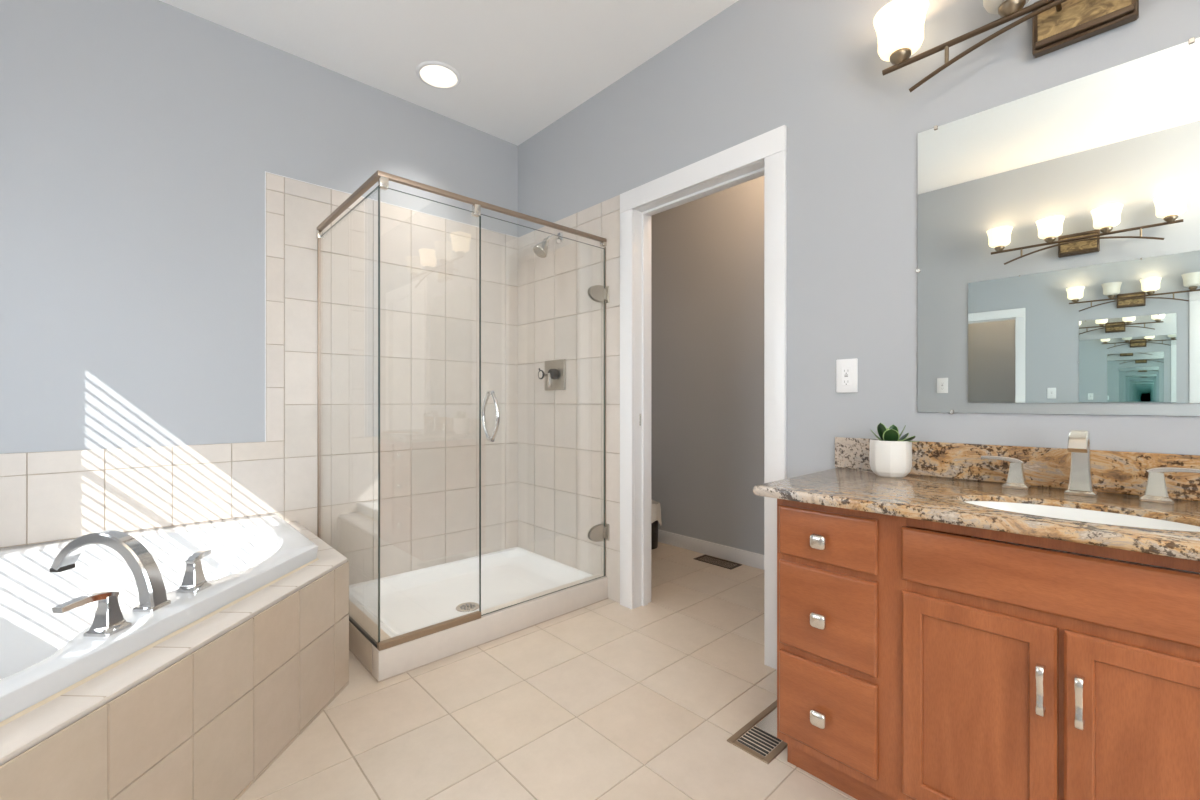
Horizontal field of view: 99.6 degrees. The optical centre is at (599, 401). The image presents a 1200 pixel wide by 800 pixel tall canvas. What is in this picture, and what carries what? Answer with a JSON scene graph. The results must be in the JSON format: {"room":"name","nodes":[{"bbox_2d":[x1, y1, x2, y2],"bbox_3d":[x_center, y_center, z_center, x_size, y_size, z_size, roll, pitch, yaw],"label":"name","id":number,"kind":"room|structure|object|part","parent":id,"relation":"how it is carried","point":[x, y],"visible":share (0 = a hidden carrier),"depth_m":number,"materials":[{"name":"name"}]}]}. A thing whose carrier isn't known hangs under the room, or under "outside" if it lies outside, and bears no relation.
{"room":"bathroom","nodes":[
{"label":"bathroom","id":0,"kind":"room"},
{"bbox_2d":[0,0,517,453],"bbox_3d":[-1.251,-0.316,2.785,4.150,2.743,0.130,0,0,-43],"label":"wall","id":1,"kind":"structure","parent":0,"point":[139,139],"depth_m":2.13,"materials":[{"name":"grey paint"}]},
{"bbox_2d":[0,172,517,584],"bbox_3d":[-1.585,-0.018,2.381,2.850,2.124,0.004,0,0,-43],"label":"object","id":2,"kind":"structure","parent":1,"relation":"attached to","point":[429,264],"depth_m":2.65,"materials":[{"name":"beige tile"}]},
{"bbox_2d":[265,171,517,441],"bbox_3d":[-1.060,-0.446,2.870,1.414,1.273,0.006,0,0,-43],"label":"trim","id":3,"kind":"structure","parent":1,"relation":"attached to","point":[265,171],"depth_m":2.39,"materials":[{"name":"white"}]},
{"bbox_2d":[159,0,737,145],"bbox_3d":[0.288,-1.748,1.123,4.190,0.120,4.700,0,0,-43],"label":"ceiling","id":4,"kind":"structure","parent":0,"point":[522,66],"depth_m":2.37,"materials":[{"name":"white paint"}]},
{"bbox_2d":[416,61,460,88],"bbox_3d":[-0.835,-1.679,2.625,0.224,0.018,0.224,0,0,-43],"label":"recessed light","id":5,"kind":"object","parent":4,"relation":"in","point":[436,74],"visible":1,"depth_m":2.60,"materials":[{"name":"white plastic"}]},
{"bbox_2d":[238,542,856,799],"bbox_3d":[0.288,1.115,1.123,4.190,0.121,4.700,0,0,-43],"label":"floor","id":6,"kind":"structure","parent":0,"point":[606,699],"depth_m":1.69,"materials":[{"name":"tile"}]},
{"bbox_2d":[0,521,348,799],"bbox_3d":[-1.496,0.819,1.347,1.565,0.472,1.635,0,0,-43],"label":"tub surround","id":7,"kind":"object","parent":6,"relation":"on","point":[202,713],"visible":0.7,"depth_m":1.23,"materials":[{"name":"beige tile"}]},
{"bbox_2d":[0,513,318,726],"bbox_3d":[-1.561,0.734,1.350,1.480,0.407,1.549,0,0,-43],"label":"bathtub","id":8,"kind":"object","parent":7,"relation":"in","point":[45,654],"visible":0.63,"depth_m":1.74,"materials":[{"name":"white plastic"}]},
{"bbox_2d":[50,530,211,636],"bbox_3d":[-1.185,0.433,1.300,0.329,0.194,0.347,0,0,-43],"label":"tub faucet","id":9,"kind":"object","parent":8,"relation":"on","point":[108,620],"visible":1,"depth_m":1.29,"materials":[{"name":"silver metal"}]},
{"bbox_2d":[50,564,74,571],"bbox_3d":[-1.392,0.432,1.314,0.028,0.011,0.040,0,0,2],"label":"outlet","id":10,"kind":"object","parent":9,"relation":"attached to","point":[55,567],"depth_m":1.30,"materials":[{"name":"grey metal"}]},
{"bbox_3d":[-1.150,0.449,1.139,0.027,0.028,0.109,0,0,18],"label":"lever","id":11,"kind":"part","parent":9,"relation":"part of","materials":[{"name":"silver metal"}]},
{"bbox_3d":[-1.137,0.489,1.172,0.060,0.082,0.060,0,0,2],"label":"handle","id":12,"kind":"part","parent":9,"relation":"part of","materials":[{"name":"silver metal"}]},
{"bbox_3d":[-1.264,0.433,1.309,0.275,0.194,0.058,0,0,2],"label":"spout","id":13,"kind":"part","parent":9,"relation":"part of","materials":[{"name":"silver metal"}]},
{"bbox_3d":[-1.146,0.489,1.431,0.060,0.082,0.060,0,0,2],"label":"handle","id":14,"kind":"part","parent":9,"relation":"part of","materials":[{"name":"silver metal"}]},
{"bbox_3d":[-1.156,0.449,1.465,0.027,0.028,0.109,0,0,-13],"label":"lever","id":15,"kind":"part","parent":9,"relation":"part of","materials":[{"name":"silver metal"}]},
{"bbox_2d":[349,547,607,681],"bbox_3d":[-0.687,0.998,2.621,1.193,0.115,0.865,0,0,-43],"label":"shower tray","id":16,"kind":"object","parent":6,"relation":"on","point":[410,601],"visible":0.85,"depth_m":2.53,"materials":[{"name":"white plastic"}]},
{"bbox_2d":[317,170,608,650],"bbox_3d":[-0.670,0.034,2.603,1.192,1.810,0.913,0,0,-43],"label":"shower enclosure","id":17,"kind":"object","parent":16,"relation":"on","point":[598,293],"visible":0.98,"depth_m":2.21,"materials":[{"name":"clear glass"}]},
{"bbox_3d":[-1.123,0.061,2.233,0.008,1.755,0.837,0,0,-43],"label":"panel","id":18,"kind":"part","parent":17,"relation":"part of","materials":[{"name":"clear glass"}]},
{"bbox_3d":[-0.681,0.061,2.065,0.428,1.755,0.008,0,0,-43],"label":"fixed panel","id":19,"kind":"part","parent":17,"relation":"part of","materials":[{"name":"clear glass"}]},
{"bbox_3d":[-0.690,-0.861,2.624,1.189,0.020,0.853,0,0,-43],"label":"header rail","id":20,"kind":"part","parent":17,"relation":"part of","materials":[{"name":"silver metal"}]},
{"bbox_3d":[-0.485,0.066,2.247,0.020,0.226,0.139,0,0,-43],"label":"door handle","id":21,"kind":"part","parent":17,"relation":"part of","materials":[{"name":"silver metal"}]},
{"bbox_3d":[-0.249,0.060,2.466,0.742,1.753,0.008,0,0,-43],"label":"glass door","id":22,"kind":"part","parent":17,"relation":"part of","materials":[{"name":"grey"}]},
{"bbox_2d":[651,500,661,549],"bbox_3d":[0.321,0.892,3.682,0.247,0.326,0.252,0,0,-43],"label":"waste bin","id":23,"kind":"object","parent":6,"relation":"on","point":[655,506],"visible":0.34,"depth_m":3.61,"materials":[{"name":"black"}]},
{"bbox_2d":[694,555,741,569],"bbox_3d":[0.770,1.053,3.327,0.132,0.006,0.290,0,0,-43],"label":"floor vent","id":24,"kind":"object","parent":6,"relation":"in","point":[712,560],"visible":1,"depth_m":3.32,"materials":[{"name":"brown metal"}]},
{"bbox_2d":[727,700,786,763],"bbox_3d":[0.558,1.053,1.632,0.322,0.006,0.140,0,0,-43],"label":"floor vent","id":25,"kind":"object","parent":6,"relation":"in","point":[768,724],"visible":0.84,"depth_m":1.59,"materials":[{"name":"beige metal"}]},
{"bbox_3d":[0.598,1.053,1.669,0.170,0.002,0.094,0,0,-43],"label":"damper plate","id":26,"kind":"part","parent":25,"relation":"part of","materials":[{"name":"beige metal"}]},
{"bbox_2d":[777,499,1199,799],"bbox_3d":[1.006,0.660,1.252,0.578,0.790,0.963,0,0,-43],"label":"vanity cabinet","id":27,"kind":"object","parent":6,"relation":"on","point":[917,659],"visible":0.98,"depth_m":1.09,"materials":[{"name":"brown wood"}]},
{"bbox_3d":[0.570,0.825,1.321,0.032,0.039,0.041,0,0,-43],"label":"knob","id":28,"kind":"part","parent":27,"relation":"part of","materials":[{"name":"silver metal"}]},
{"bbox_3d":[0.570,0.570,1.321,0.032,0.039,0.041,0,0,-43],"label":"knob","id":29,"kind":"part","parent":27,"relation":"part of","materials":[{"name":"silver metal"}]},
{"bbox_3d":[0.570,0.365,1.321,0.032,0.039,0.041,0,0,-43],"label":"knob","id":30,"kind":"part","parent":27,"relation":"part of","materials":[{"name":"silver metal"}]},
{"bbox_3d":[0.591,0.813,1.334,0.016,0.229,0.254,0,0,-43],"label":"drawer","id":31,"kind":"part","parent":27,"relation":"part of","materials":[{"name":"brown wood"}]},
{"bbox_3d":[0.591,0.561,1.334,0.016,0.232,0.254,0,0,-43],"label":"drawer","id":32,"kind":"part","parent":27,"relation":"part of","materials":[{"name":"brown wood"}]},
{"bbox_3d":[0.591,0.359,1.334,0.016,0.135,0.254,0,0,-43],"label":"drawer","id":33,"kind":"part","parent":27,"relation":"part of","materials":[{"name":"brown wood"}]},
{"bbox_3d":[0.809,0.686,1.101,0.004,0.394,0.190,0,0,-43],"label":"door panel","id":34,"kind":"part","parent":27,"relation":"part of","materials":[{"name":"brown wood"}]},
{"bbox_2d":[753,437,1199,560],"bbox_3d":[1.000,0.197,1.252,0.589,0.136,1.052,0,0,-43],"label":"countertop","id":35,"kind":"structure","parent":27,"relation":"on","point":[942,476],"depth_m":1.29,"materials":[{"name":"beige stone"}]},
{"bbox_2d":[869,423,918,477],"bbox_3d":[0.924,0.152,1.610,0.118,0.170,0.124,0,0,8],"label":"potted succulent","id":36,"kind":"object","parent":35,"relation":"on","point":[889,455],"visible":1,"depth_m":1.57,"materials":[{"name":"white ceramic"}]},
{"bbox_2d":[964,501,1199,573],"bbox_3d":[1.034,0.324,1.102,0.270,0.143,0.450,0,0,-43],"label":"undermount sink","id":37,"kind":"object","parent":35,"relation":"in","point":[1083,515],"visible":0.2,"depth_m":1.16,"materials":[{"name":"white ceramic"}]},
{"bbox_2d":[981,430,1199,503],"bbox_3d":[1.205,0.155,1.274,0.144,0.164,0.416,0,0,-43],"label":"sink faucet","id":38,"kind":"object","parent":35,"relation":"on","point":[1080,480],"visible":1,"depth_m":1.27,"materials":[{"name":"silver metal"}]},
{"bbox_3d":[1.128,0.166,1.423,0.018,0.023,0.094,0,0,-43],"label":"lever","id":39,"kind":"part","parent":38,"relation":"part of","materials":[{"name":"silver metal"}]},
{"bbox_3d":[1.149,0.203,1.400,0.056,0.068,0.056,0,0,-43],"label":"handle","id":40,"kind":"part","parent":38,"relation":"part of","materials":[{"name":"silver metal"}]},
{"bbox_3d":[1.230,0.182,1.298,0.060,0.110,0.060,0,0,-43],"label":"spout","id":41,"kind":"part","parent":38,"relation":"part of","materials":[{"name":"silver metal"}]},
{"bbox_3d":[1.326,0.203,1.209,0.056,0.068,0.056,0,0,-43],"label":"handle","id":42,"kind":"part","parent":38,"relation":"part of","materials":[{"name":"silver metal"}]},
{"bbox_3d":[1.347,0.166,1.186,0.018,0.023,0.094,0,0,-43],"label":"lever","id":43,"kind":"part","parent":38,"relation":"part of","materials":[{"name":"silver metal"}]},
{"bbox_3d":[0.808,0.686,1.100,0.016,0.478,0.274,0,0,-43],"label":"cabinet door","id":44,"kind":"part","parent":27,"relation":"part of","materials":[{"name":"brown wood"}]},
{"bbox_3d":[0.868,0.569,1.000,0.032,0.100,0.014,0,0,-43],"label":"pull handle","id":45,"kind":"part","parent":27,"relation":"part of","materials":[{"name":"silver metal"}]},
{"bbox_3d":[0.906,0.569,0.959,0.032,0.100,0.014,0,0,-43],"label":"pull handle","id":46,"kind":"part","parent":27,"relation":"part of","materials":[{"name":"silver metal"}]},
{"bbox_3d":[1.001,0.686,0.892,0.016,0.478,0.274,0,0,-43],"label":"cabinet door","id":47,"kind":"part","parent":27,"relation":"part of","materials":[{"name":"brown wood"}]},
{"bbox_3d":[1.002,0.686,0.893,0.004,0.394,0.190,0,0,-43],"label":"door panel","id":48,"kind":"part","parent":27,"relation":"part of","materials":[{"name":"brown wood"}]},
{"bbox_2d":[651,176,763,554],"bbox_3d":[1.763,-0.316,2.489,0.130,2.743,4.400,0,0,-43],"label":"wall","id":49,"kind":"structure","parent":0,"point":[707,252],"depth_m":3.47,"materials":[{"name":"grey paint"}]},
{"bbox_2d":[658,529,763,569],"bbox_3d":[0.895,1.009,3.320,0.014,0.092,2.000,0,0,-43],"label":"baseboard","id":50,"kind":"structure","parent":49,"relation":"attached to","point":[748,558],"depth_m":3.44,"materials":[{"name":"white wood"}]},
{"bbox_2d":[518,0,1199,478],"bbox_3d":[0.994,-0.316,1.777,0.115,2.743,4.400,0,0,-43],"label":"wall","id":51,"kind":"structure","parent":0,"point":[813,68],"depth_m":1.84,"materials":[{"name":"grey paint"}]},
{"bbox_2d":[533,233,562,257],"bbox_3d":[-0.307,-0.918,2.955,0.182,0.170,0.090,0,0,-43],"label":"shower","id":52,"kind":"object","parent":51,"relation":"attached to","point":[541,249],"visible":0.99,"depth_m":2.92,"materials":[{"name":"silver metal"}]},
{"bbox_3d":[-0.279,-0.953,2.980,0.107,0.055,0.021,0,0,-43],"label":"arm","id":53,"kind":"part","parent":52,"relation":"part of","materials":[{"name":"silver metal"}]},
{"bbox_2d":[518,195,619,602],"bbox_3d":[-0.214,-0.012,2.990,0.004,2.135,0.966,0,0,-43],"label":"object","id":54,"kind":"structure","parent":51,"relation":"attached to","point":[561,432],"depth_m":2.95,"materials":[{"name":"beige tile"}]},
{"bbox_2d":[538,359,564,389],"bbox_3d":[-0.297,-0.157,3.018,0.080,0.180,0.196,0,0,-43],"label":"shower valve","id":55,"kind":"object","parent":54,"relation":"attached to","point":[554,374],"visible":1,"depth_m":3.01,"materials":[{"name":"silver metal"}]},
{"bbox_3d":[-0.296,-0.124,2.990,0.020,0.085,0.018,0,0,-43],"label":"lever","id":56,"kind":"part","parent":55,"relation":"part of","materials":[{"name":"silver metal"}]},
{"bbox_3d":[-0.278,-0.162,3.009,0.047,0.064,0.064,0,0,-43],"label":"knob","id":57,"kind":"part","parent":55,"relation":"part of","materials":[{"name":"grey metal"}]},
{"bbox_2d":[620,125,786,669],"bbox_3d":[0.464,-0.009,2.349,0.151,2.129,0.904,0,0,-43],"label":"door frame","id":58,"kind":"structure","parent":51,"relation":"in","point":[765,154],"depth_m":2.40,"materials":[{"name":"white wood"}]},
{"bbox_2d":[836,358,857,392],"bbox_3d":[0.879,-0.091,1.808,0.010,0.120,0.074,0,0,-43],"label":"wall outlet","id":59,"kind":"object","parent":51,"relation":"attached to","point":[846,369],"visible":1,"depth_m":1.80,"materials":[{"name":"white plastic"}]},
{"bbox_2d":[841,366,850,384],"bbox_3d":[0.877,-0.091,1.806,0.003,0.068,0.034,0,0,-43],"label":"receptacle","id":60,"kind":"object","parent":59,"relation":"attached to","point":[845,370],"depth_m":1.81,"materials":[{"name":"white plastic"}]},
{"bbox_2d":[873,0,1138,91],"bbox_3d":[1.234,-1.090,1.303,0.175,0.263,0.976,0,0,-43],"label":"vanity light","id":61,"kind":"object","parent":51,"relation":"attached to","point":[1056,24],"visible":1,"depth_m":1.40,"materials":[{"name":"brown metal"}]},
{"bbox_3d":[0.946,-1.159,1.597,0.152,0.124,0.152,0,0,-43],"label":"lamp shade","id":62,"kind":"part","parent":61,"relation":"part of","materials":[{"name":"white glass"}]},
{"bbox_3d":[1.029,-1.025,1.505,0.013,0.058,0.011,0,0,-43],"label":"bar post","id":63,"kind":"part","parent":61,"relation":"part of","materials":[{"name":"brown metal"}]},
{"bbox_3d":[1.133,-1.159,1.395,0.152,0.124,0.152,0,0,-43],"label":"lamp shade","id":64,"kind":"part","parent":61,"relation":"part of","materials":[{"name":"beige glass"}]},
{"bbox_3d":[1.218,-1.058,1.349,0.062,0.012,0.012,0,0,-43],"label":"mounting arm","id":65,"kind":"part","parent":61,"relation":"part of","materials":[{"name":"brown metal"}]},
{"bbox_3d":[1.282,-1.040,1.347,0.045,0.144,0.204,0,0,-43],"label":"wall plate","id":66,"kind":"part","parent":61,"relation":"part of","materials":[{"name":"brown metal"}]},
{"bbox_2d":[835,437,1199,500],"bbox_3d":[1.208,0.183,1.445,0.020,0.109,1.051,0,0,-43],"label":"backsplash","id":67,"kind":"structure","parent":51,"relation":"attached to","point":[1117,472],"depth_m":1.41,"materials":[{"name":"stone"}]},
{"bbox_2d":[916,37,1199,415],"bbox_3d":[1.266,-0.417,1.391,0.009,0.912,0.703,0,0,-43],"label":"wall mirror","id":68,"kind":"object","parent":51,"relation":"attached to","point":[1058,270],"visible":1,"depth_m":1.38,"materials":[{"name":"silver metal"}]},
{"bbox_2d":[869,439,911,477],"bbox_3d":[0.924,0.180,1.614,0.116,0.114,0.116,0,0,-43],"label":"pot","id":69,"kind":"object","parent":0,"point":[887,457],"depth_m":1.57,"materials":[{"name":"white ceramic"}]}
]}

